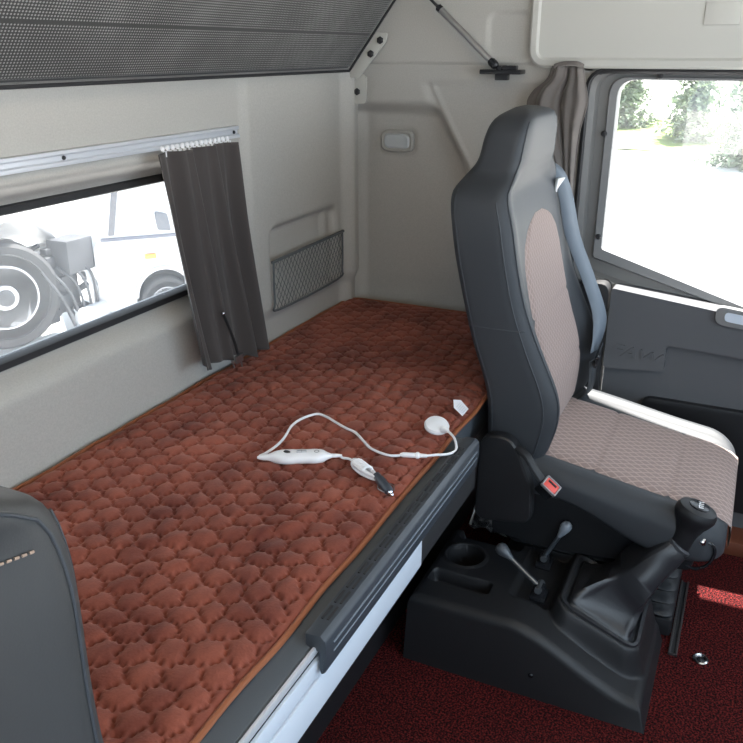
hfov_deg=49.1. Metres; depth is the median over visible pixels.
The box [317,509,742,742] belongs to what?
floor
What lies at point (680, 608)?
rail
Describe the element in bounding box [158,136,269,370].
window curtain
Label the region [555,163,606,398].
belt
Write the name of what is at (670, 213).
ground
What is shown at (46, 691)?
seat
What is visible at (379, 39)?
bracket
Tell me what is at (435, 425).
cord
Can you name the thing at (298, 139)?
wall
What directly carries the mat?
on the frame
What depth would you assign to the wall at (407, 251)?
2.36 m
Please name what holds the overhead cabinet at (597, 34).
attached to the wall
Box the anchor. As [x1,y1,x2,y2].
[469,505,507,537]
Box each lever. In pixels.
[495,542,548,603]
[535,521,571,570]
[571,497,716,637]
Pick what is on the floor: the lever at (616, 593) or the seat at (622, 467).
the seat at (622, 467)
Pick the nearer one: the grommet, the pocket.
the grommet
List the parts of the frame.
edge rail, rail, kick panel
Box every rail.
[0,126,239,175]
[668,580,688,656]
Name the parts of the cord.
long cord, wrapped cord, short cord, plug stem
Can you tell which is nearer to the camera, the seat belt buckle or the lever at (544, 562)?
the seat belt buckle
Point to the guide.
(559, 181)
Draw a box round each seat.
[0,486,103,742]
[451,105,737,635]
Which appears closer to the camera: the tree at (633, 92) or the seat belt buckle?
the seat belt buckle
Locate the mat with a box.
[12,298,487,742]
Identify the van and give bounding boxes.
[76,182,184,311]
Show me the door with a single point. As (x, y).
(673, 343)
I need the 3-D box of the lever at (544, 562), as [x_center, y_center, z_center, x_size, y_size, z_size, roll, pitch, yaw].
[0.429,0.406,1.909,0.072,0.129,0.044,10,24,23]
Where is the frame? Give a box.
[200,398,487,742]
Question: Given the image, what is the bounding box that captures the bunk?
[0,0,395,89]
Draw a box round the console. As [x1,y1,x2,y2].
[403,530,661,733]
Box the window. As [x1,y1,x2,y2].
[0,174,187,371]
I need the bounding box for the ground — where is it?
[0,80,742,355]
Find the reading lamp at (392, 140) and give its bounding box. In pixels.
[381,129,414,152]
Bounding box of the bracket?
[350,32,387,103]
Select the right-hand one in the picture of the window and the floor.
the floor
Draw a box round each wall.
[0,58,358,488]
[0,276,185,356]
[355,0,592,311]
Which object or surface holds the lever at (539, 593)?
on the console
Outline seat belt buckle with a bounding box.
[515,444,561,499]
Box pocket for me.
[271,230,343,311]
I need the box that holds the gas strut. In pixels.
[430,0,524,79]
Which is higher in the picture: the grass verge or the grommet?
the grass verge
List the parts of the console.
boot frame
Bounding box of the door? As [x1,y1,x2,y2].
[571,69,742,527]
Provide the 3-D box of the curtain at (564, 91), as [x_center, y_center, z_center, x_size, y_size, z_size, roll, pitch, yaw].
[0.480,-0.526,2.188,0.160,0.580,0.048,10,24,23]
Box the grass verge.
[615,117,736,153]
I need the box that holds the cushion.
[529,386,735,561]
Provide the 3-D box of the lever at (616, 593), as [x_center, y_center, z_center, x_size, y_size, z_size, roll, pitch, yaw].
[0.592,0.407,1.757,0.272,0.302,0.172,10,24,23]
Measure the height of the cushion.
0.189 m
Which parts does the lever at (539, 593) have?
lever knob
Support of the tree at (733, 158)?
on the ground
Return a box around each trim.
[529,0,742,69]
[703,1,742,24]
[724,525,742,557]
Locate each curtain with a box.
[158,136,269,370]
[527,61,587,196]
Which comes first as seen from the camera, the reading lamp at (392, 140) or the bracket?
the bracket
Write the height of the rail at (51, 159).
0.028 m
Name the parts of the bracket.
wall plate, arm plate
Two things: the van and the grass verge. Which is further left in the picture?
the van
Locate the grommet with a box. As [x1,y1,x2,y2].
[692,653,707,665]
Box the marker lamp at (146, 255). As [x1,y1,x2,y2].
[144,253,156,258]
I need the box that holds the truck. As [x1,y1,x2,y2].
[0,216,109,349]
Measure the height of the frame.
0.574 m
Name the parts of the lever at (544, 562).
lever knob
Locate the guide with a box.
[555,177,564,191]
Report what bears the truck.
on the ground
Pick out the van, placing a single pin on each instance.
(137, 258)
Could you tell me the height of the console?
0.190 m
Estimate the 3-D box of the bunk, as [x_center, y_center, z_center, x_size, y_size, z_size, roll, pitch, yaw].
[-0.480,-0.636,0.946,0.476,0.604,2.810,10,24,23]
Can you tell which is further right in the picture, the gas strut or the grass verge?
the grass verge
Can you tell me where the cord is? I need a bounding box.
[257,413,457,496]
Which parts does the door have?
door panel, panel, handle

